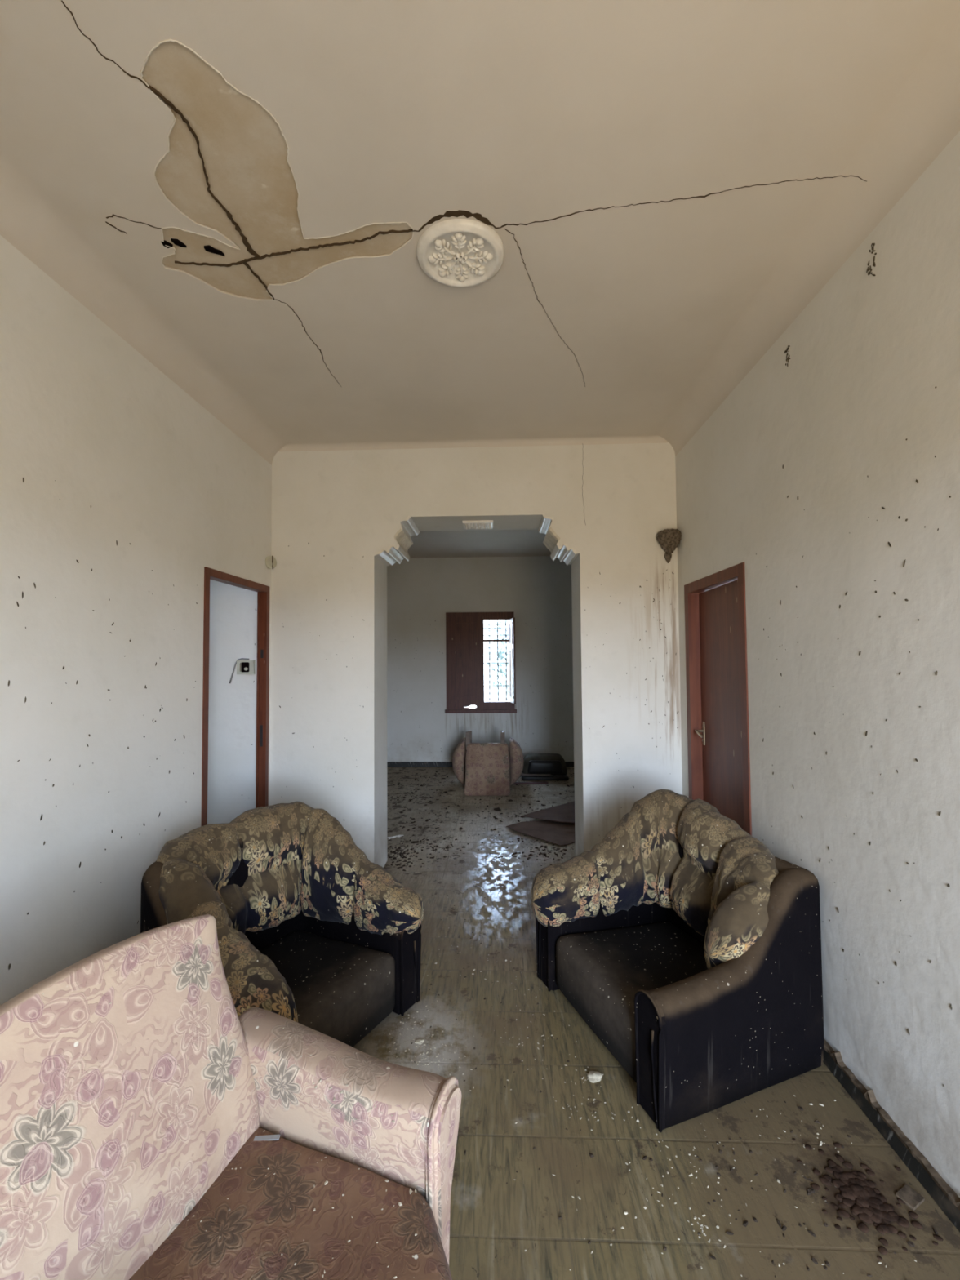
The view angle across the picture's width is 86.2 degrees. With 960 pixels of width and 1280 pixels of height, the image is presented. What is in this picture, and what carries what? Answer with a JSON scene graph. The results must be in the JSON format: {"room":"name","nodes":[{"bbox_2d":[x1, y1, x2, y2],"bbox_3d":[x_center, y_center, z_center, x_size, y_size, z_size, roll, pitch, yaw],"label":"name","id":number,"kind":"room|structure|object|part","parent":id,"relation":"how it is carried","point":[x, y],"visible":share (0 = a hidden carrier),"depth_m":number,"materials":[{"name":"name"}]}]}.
{"room":"abandoned living room","nodes":[
{"label":"abandoned living room","id":0,"kind":"room"},
{"bbox_2d":[0,235,271,1005],"bbox_3d":[-1.631,0.094,1.256,0.063,3.299,4.934,-1,-2,2],"label":"wall","id":1,"kind":"structure","parent":0,"point":[118,489],"depth_m":2.08,"materials":[{"name":"white paint"}]},
{"bbox_2d":[200,566,269,826],"bbox_3d":[-1.550,0.658,3.241,0.068,2.112,0.805,-1,-2,2],"label":"door frame","id":2,"kind":"structure","parent":1,"relation":"in","point":[263,591],"depth_m":3.58,"materials":[{"name":"red paint"}]},
{"bbox_3d":[-1.536,0.407,3.607,0.018,0.680,0.004,-1,-2,2],"label":"strike plate","id":3,"kind":"part","parent":2,"relation":"part of","materials":[{"name":"wood"}]},
{"bbox_2d":[265,555,276,568],"bbox_3d":[-1.501,-0.554,3.669,0.054,0.096,0.092,-2,-2,31],"label":"wall cap","id":4,"kind":"object","parent":1,"relation":"attached to","point":[270,561],"visible":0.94,"depth_m":3.65,"materials":[{"name":"white plastic"}]},
{"bbox_2d":[207,442,682,867],"bbox_3d":[-0.755,0.181,3.882,6.200,3.299,0.429,-1,-2,2],"label":"wall","id":5,"kind":"structure","parent":0,"point":[333,512],"depth_m":3.68,"materials":[{"name":"white paint"}]},
{"bbox_2d":[229,657,255,683],"bbox_3d":[-1.715,0.221,3.692,0.185,0.184,0.026,-1,-2,2],"label":"switch box","id":6,"kind":"object","parent":5,"relation":"attached to","point":[243,667],"visible":1,"depth_m":3.69,"materials":[{"name":"white plastic"}]},
{"bbox_3d":[-1.685,0.196,3.692,0.124,0.100,0.026,-1,-2,2],"label":"casing","id":7,"kind":"part","parent":6,"relation":"part of","materials":[{"name":"white plastic"}]},
{"bbox_2d":[377,515,419,565],"bbox_3d":[-0.611,-0.748,3.912,0.241,0.280,0.440,-1,-2,2],"label":"trim","id":8,"kind":"structure","parent":5,"relation":"attached to","point":[393,555],"depth_m":3.86,"materials":[{"name":"white paint"}]},
{"bbox_3d":[-0.651,-0.646,3.909,0.158,0.078,0.440,-1,-2,2],"label":"moulding","id":9,"kind":"part","parent":8,"relation":"part of","materials":[{"name":"white paint"}]},
{"bbox_3d":[-0.534,-0.834,3.912,0.087,0.108,0.440,-1,-2,2],"label":"moulding","id":10,"kind":"part","parent":8,"relation":"part of","materials":[{"name":"white paint"}]},
{"bbox_2d":[462,520,493,528],"bbox_3d":[-0.013,-0.875,3.897,0.230,0.033,0.180,-1,-2,2],"label":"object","id":11,"kind":"object","parent":5,"relation":"in","point":[476,524],"visible":1,"depth_m":3.85,"materials":[{"name":"white paint"}]},
{"bbox_2d":[537,513,577,565],"bbox_3d":[0.576,-0.746,3.867,0.241,0.298,0.440,-1,-2,2],"label":"trim","id":12,"kind":"structure","parent":5,"relation":"attached to","point":[551,540],"depth_m":3.79,"materials":[{"name":"white paint"}]},
{"bbox_3d":[0.494,-0.840,3.873,0.080,0.109,0.440,-1,-2,2],"label":"moulding","id":13,"kind":"part","parent":12,"relation":"part of","materials":[{"name":"white paint"}]},
{"bbox_3d":[0.625,-0.643,3.861,0.144,0.090,0.440,-1,-2,2],"label":"moulding","id":14,"kind":"part","parent":12,"relation":"part of","materials":[{"name":"white paint"}]},
{"bbox_2d":[656,528,681,563],"bbox_3d":[1.321,-0.658,3.578,0.167,0.234,0.144,-1,-2,2],"label":"nest","id":15,"kind":"object","parent":5,"relation":"attached to","point":[668,540],"visible":1,"depth_m":3.54,"materials":[{"name":"brown soil"}]},
{"bbox_2d":[407,529,551,558],"bbox_3d":[0.057,-1.344,5.912,4.700,0.100,3.618,-1,-2,2],"label":"ceiling","id":16,"kind":"structure","parent":0,"point":[496,543],"depth_m":6.78,"materials":[{"name":"paint"}]},
{"bbox_2d":[0,0,959,465],"bbox_3d":[-0.159,-1.476,1.282,3.012,0.200,4.944,-1,-2,2],"label":"ceiling","id":17,"kind":"structure","parent":0,"point":[245,193],"depth_m":1.69,"materials":[{"name":"paint"}]},
{"bbox_2d":[416,218,504,287],"bbox_3d":[-0.075,-1.477,1.973,0.336,0.052,0.302,-1,-2,4],"label":"rosette","id":18,"kind":"object","parent":17,"relation":"attached to","point":[454,252],"visible":1,"depth_m":1.95,"materials":[{"name":"white paint"}]},
{"bbox_2d":[386,555,573,761],"bbox_3d":[0.138,0.290,7.686,4.900,3.140,0.253,-1,-2,2],"label":"wall","id":19,"kind":"structure","parent":0,"point":[420,592],"depth_m":7.57,"materials":[{"name":"white paint"}]},
{"bbox_2d":[386,761,573,766],"bbox_3d":[0.144,1.819,7.501,4.500,0.072,0.015,-1,-2,2],"label":"baseboard","id":20,"kind":"structure","parent":19,"relation":"attached to","point":[388,763],"depth_m":7.53,"materials":[{"name":"black tile"}]},
{"bbox_2d":[444,611,516,713],"bbox_3d":[0.004,0.326,7.456,1.050,1.483,0.556,-1,-2,2],"label":"window","id":21,"kind":"structure","parent":19,"relation":"in","point":[480,646],"depth_m":7.55,"materials":[{"name":"red wood"}]},
{"bbox_2d":[448,616,479,709],"bbox_3d":[-0.221,0.341,7.551,0.483,1.365,0.022,-1,-2,2],"label":"shutter","id":22,"kind":"object","parent":21,"relation":"attached to","point":[463,631],"depth_m":7.54,"materials":[{"name":"red wood"}]},
{"bbox_3d":[-0.224,-0.092,7.552,0.315,0.340,0.010,-1,-2,2],"label":"raised panel","id":23,"kind":"part","parent":21,"relation":"part of","materials":[{"name":"red wood"}]},
{"bbox_3d":[-0.219,0.487,7.531,0.315,0.700,0.010,-1,-2,2],"label":"raised panel","id":24,"kind":"part","parent":21,"relation":"part of","materials":[{"name":"red wood"}]},
{"bbox_3d":[0.013,1.046,7.525,1.050,0.050,0.080,-1,-2,2],"label":"sill","id":25,"kind":"part","parent":21,"relation":"part of","materials":[{"name":"red wood"}]},
{"bbox_3d":[0.244,0.306,7.590,0.400,1.220,0.004,-1,-2,2],"label":"pane","id":26,"kind":"part","parent":21,"relation":"part of","materials":[{"name":"clear glass"}]},
{"bbox_3d":[0.448,0.285,7.335,0.010,1.080,0.230,0,-2,-7],"label":"raised panel","id":27,"kind":"part","parent":21,"relation":"part of","materials":[{"name":"white wood"}]},
{"bbox_2d":[508,617,515,704],"bbox_3d":[0.462,0.295,7.341,0.024,1.210,0.360,0,-2,-7],"label":"shutter","id":28,"kind":"object","parent":21,"relation":"attached to","point":[511,620],"depth_m":7.24,"materials":[{"name":"white wood"}]},
{"bbox_2d":[352,766,959,1279],"bbox_3d":[-0.767,1.767,3.189,6.400,0.120,9.238,-1,-2,2],"label":"floor","id":29,"kind":"structure","parent":0,"point":[493,1222],"depth_m":1.71,"materials":[{"name":"tile"}]},
{"bbox_2d":[0,914,461,1279],"bbox_3d":[-0.516,1.147,0.935,0.904,0.956,0.952,-1,-2,21],"label":"sofa","id":30,"kind":"object","parent":29,"relation":"on","point":[109,1189],"visible":1,"depth_m":1.07,"materials":[{"name":"pink fabric"}]},
{"bbox_3d":[-0.793,1.012,1.037,0.311,0.674,0.678,-1,-2,21],"label":"backrest","id":31,"kind":"part","parent":30,"relation":"part of","materials":[{"name":"fabric"}]},
{"bbox_2d":[28,993,454,1278],"bbox_3d":[-0.459,0.948,0.998,0.770,0.534,0.814,-1,-2,26],"label":"crumbs","id":32,"kind":"object","parent":30,"relation":"on","point":[320,1080],"visible":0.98,"depth_m":1.13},
{"bbox_2d":[253,1134,279,1140],"bbox_3d":[-0.518,1.211,1.247,0.060,0.002,0.012,0,-2,-4],"label":"glass sliver","id":33,"kind":"object","parent":30,"relation":"on","point":[269,1137],"visible":1,"depth_m":1.25,"materials":[{"name":"glass"}]},
{"bbox_2d":[128,1127,452,1279],"bbox_3d":[-0.413,1.289,0.888,0.677,0.214,0.672,-1,-2,21],"label":"seat cushion","id":34,"kind":"object","parent":30,"relation":"on","point":[255,1226],"depth_m":1.06,"materials":[{"name":"brown fabric"}]},
{"bbox_3d":[-0.368,1.275,1.285,0.600,0.522,0.156,-1,-2,21],"label":"arm","id":35,"kind":"part","parent":30,"relation":"part of"},
{"bbox_3d":[-0.079,1.296,1.181,0.030,0.508,0.146,-1,-2,21],"label":"arm panel","id":36,"kind":"part","parent":30,"relation":"part of","materials":[{"name":"fabric"}]},
{"bbox_2d":[140,801,423,1047],"bbox_3d":[-0.859,1.246,2.221,1.005,0.843,0.976,-2,-2,32],"label":"armchair","id":37,"kind":"object","parent":29,"relation":"on","point":[321,910],"visible":0.76,"depth_m":2.30,"materials":[{"name":"blue fabric"}]},
{"bbox_2d":[170,804,408,1017],"bbox_3d":[-0.859,1.134,2.222,0.770,0.620,0.871,-2,-2,33],"label":"crumbs","id":38,"kind":"object","parent":37,"relation":"on","point":[307,805],"visible":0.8,"depth_m":2.19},
{"bbox_3d":[-0.826,1.527,2.176,0.712,0.277,0.669,-2,-2,32],"label":"seat","id":39,"kind":"part","parent":37,"relation":"part of","materials":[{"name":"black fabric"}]},
{"bbox_3d":[-0.319,1.461,2.321,0.018,0.384,0.131,-2,-2,32],"label":"arm panel","id":40,"kind":"part","parent":37,"relation":"part of","materials":[{"name":"blue fabric"}]},
{"bbox_2d":[387,835,404,839],"bbox_3d":[-0.747,1.744,4.542,0.140,0.013,0.052,1,-2,-29],"label":"paper scrap","id":41,"kind":"object","parent":29,"relation":"on","point":[397,836],"visible":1,"depth_m":4.54,"materials":[{"name":"paper"}]},
{"bbox_2d":[414,1038,424,1044],"bbox_3d":[-0.251,1.661,2.124,0.036,0.009,0.026,-1,-2,18],"label":"lump","id":42,"kind":"object","parent":29,"relation":"on","point":[419,1041],"visible":1,"depth_m":2.12,"materials":[{"name":"white"}]},
{"bbox_2d":[386,768,575,871],"bbox_3d":[0.017,1.777,5.512,2.832,0.014,3.705,-1,-2,2],"label":"litter","id":43,"kind":"object","parent":29,"relation":"on","point":[401,853],"visible":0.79,"depth_m":4.37,"materials":[{"name":"black"}]},
{"bbox_2d":[452,730,524,795],"bbox_3d":[0.095,1.461,6.281,0.888,0.700,0.762,-1,-2,2],"label":"armchair","id":44,"kind":"object","parent":29,"relation":"on","point":[484,769],"visible":1,"depth_m":6.05,"materials":[{"name":"brown fabric"}]},
{"bbox_3d":[-0.250,1.524,6.452,0.185,0.562,0.442,-1,-2,2],"label":"arm","id":45,"kind":"part","parent":44,"relation":"part of"},
{"bbox_3d":[-0.145,1.219,6.181,0.052,0.220,0.040,-1,-2,2],"label":"leg","id":46,"kind":"part","parent":44,"relation":"part of","materials":[{"name":"brown wood"}]},
{"bbox_3d":[-0.131,1.252,6.559,0.052,0.180,0.040,-1,-2,2],"label":"leg","id":47,"kind":"part","parent":44,"relation":"part of","materials":[{"name":"brown wood"}]},
{"bbox_3d":[0.087,1.521,6.058,0.539,0.565,0.320,-1,-2,2],"label":"backrest","id":48,"kind":"part","parent":44,"relation":"part of","materials":[{"name":"fabric"}]},
{"bbox_3d":[0.275,1.215,6.165,0.052,0.220,0.040,-1,-2,2],"label":"leg","id":49,"kind":"part","parent":44,"relation":"part of","materials":[{"name":"brown wood"}]},
{"bbox_3d":[0.454,1.519,6.426,0.181,0.562,0.442,-1,-2,2],"label":"arm","id":50,"kind":"part","parent":44,"relation":"part of"},
{"bbox_2d":[512,781,548,784],"bbox_3d":[0.621,1.804,6.462,0.472,0.016,0.060,0,-2,-3],"label":"wooden slat","id":51,"kind":"object","parent":29,"relation":"on","point":[544,782],"visible":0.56,"depth_m":6.44,"materials":[{"name":"red wood"}]},
{"bbox_2d":[506,820,575,846],"bbox_3d":[0.801,1.739,4.803,0.936,0.019,0.659,1,-3,-39],"label":"cardboard sheet","id":52,"kind":"object","parent":29,"relation":"on","point":[559,833],"visible":0.66,"depth_m":4.66,"materials":[{"name":"brown cardboard"}]},
{"bbox_2d":[520,753,568,780],"bbox_3d":[0.790,1.678,6.820,0.726,0.295,0.400,-1,-2,2],"label":"padded seat","id":53,"kind":"object","parent":29,"relation":"on","point":[554,764],"depth_m":6.67,"materials":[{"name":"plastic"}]},
{"bbox_3d":[0.675,1.758,6.712,0.500,0.016,0.060,-1,-2,4],"label":"wooden slat","id":54,"kind":"part","parent":53,"relation":"part of","materials":[{"name":"black wood"}]},
{"bbox_2d":[520,800,574,822],"bbox_3d":[1.003,1.729,5.145,1.084,0.030,0.622,1,-3,-43],"label":"cardboard sheet","id":55,"kind":"object","parent":29,"relation":"on","point":[564,813],"visible":0.53,"depth_m":5.09,"materials":[{"name":"brown cardboard"}]},
{"bbox_2d":[587,1071,602,1083],"bbox_3d":[0.433,1.644,1.932,0.052,0.019,0.044,-1,-2,18],"label":"lump","id":56,"kind":"object","parent":29,"relation":"on","point":[593,1077],"visible":1,"depth_m":1.93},
{"bbox_2d":[389,888,916,1276],"bbox_3d":[0.531,1.660,2.206,1.953,0.005,2.699,-1,-2,2],"label":"crumbs","id":57,"kind":"object","parent":29,"relation":"on","point":[625,1212],"visible":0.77,"depth_m":1.71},
{"bbox_2d":[410,888,937,1277],"bbox_3d":[0.506,1.660,2.207,1.576,0.006,2.625,-1,-2,2],"label":"crumbs","id":58,"kind":"object","parent":29,"relation":"on","point":[810,1190],"visible":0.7,"depth_m":1.51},
{"bbox_2d":[531,789,824,1132],"bbox_3d":[0.824,1.218,2.300,0.941,0.879,0.982,0,-2,-21],"label":"armchair","id":59,"kind":"object","parent":29,"relation":"on","point":[695,1048],"visible":1,"depth_m":2.01,"materials":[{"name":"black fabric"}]},
{"bbox_3d":[0.314,1.449,2.483,0.018,0.409,0.131,0,-2,-21],"label":"arm panel","id":60,"kind":"part","parent":59,"relation":"part of","materials":[{"name":"black fabric"}]},
{"bbox_3d":[0.783,1.517,2.241,0.712,0.277,0.669,0,-2,-21],"label":"seat","id":61,"kind":"part","parent":59,"relation":"part of","materials":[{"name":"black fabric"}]},
{"bbox_3d":[0.587,1.421,1.755,0.018,0.409,0.131,0,-2,-21],"label":"arm panel","id":62,"kind":"part","parent":59,"relation":"part of","materials":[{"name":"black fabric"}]},
{"bbox_2d":[531,789,779,968],"bbox_3d":[0.815,1.084,2.317,0.930,0.609,0.918,0,-2,-21],"label":"cushion","id":63,"kind":"object","parent":59,"relation":"on","point":[639,880],"depth_m":2.43,"materials":[{"name":"multicoloured fabric"}]},
{"bbox_2d":[566,793,797,1013],"bbox_3d":[0.822,1.101,2.276,0.781,0.638,0.881,0,-2,-21],"label":"crumbs","id":64,"kind":"object","parent":59,"relation":"on","point":[651,793],"visible":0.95,"depth_m":2.26,"materials":[{"name":"white"}]},
{"bbox_2d":[791,1137,943,1260],"bbox_3d":[1.138,1.628,1.513,0.315,0.011,0.339,-1,-2,2],"label":"debris","id":65,"kind":"object","parent":29,"relation":"on","point":[870,1206],"visible":1,"depth_m":1.49,"materials":[{"name":"brown soil"}]},
{"bbox_2d":[895,1184,924,1210],"bbox_3d":[1.256,1.628,1.498,0.060,0.008,0.044,1,-2,-27],"label":"fragment","id":66,"kind":"object","parent":29,"relation":"on","point":[910,1197],"visible":1,"depth_m":1.49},
{"bbox_2d":[675,131,959,1198],"bbox_3d":[1.371,0.068,1.145,0.133,3.299,4.934,-1,-2,2],"label":"wall","id":67,"kind":"structure","parent":0,"point":[831,469],"depth_m":1.76,"materials":[{"name":"white paint"}]},
{"bbox_2d":[684,562,751,835],"bbox_3d":[1.429,0.649,3.013,0.110,2.070,0.840,-1,-2,2],"label":"door","id":68,"kind":"structure","parent":67,"relation":"in","point":[716,637],"depth_m":3.04,"materials":[{"name":"red paint"}]},
{"bbox_3d":[1.419,0.603,3.275,0.063,0.150,0.120,-1,-2,2],"label":"handle","id":69,"kind":"part","parent":68,"relation":"part of","materials":[{"name":"metal"}]},
{"bbox_3d":[1.441,0.676,3.008,0.036,1.990,0.705,-1,-2,5],"label":"panel","id":70,"kind":"part","parent":68,"relation":"part of","materials":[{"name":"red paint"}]},
{"bbox_2d":[822,1039,959,1231],"bbox_3d":[1.292,1.549,0.655,0.023,0.104,3.814,-1,-2,2],"label":"baseboard","id":71,"kind":"structure","parent":67,"relation":"attached to","point":[941,1193],"depth_m":1.63,"materials":[{"name":"black tile"}]},
{"label":"outside","id":72,"kind":"structure","parent":0,"visible":0},
{"bbox_2d":[465,704,476,708],"bbox_3d":[1.030,-0.306,27.837,50.000,6.686,40.000,-1,-2,2],"label":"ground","id":73,"kind":"structure","parent":72,"point":[473,705],"depth_m":16.27,"materials":[{"name":"white"}]}
]}

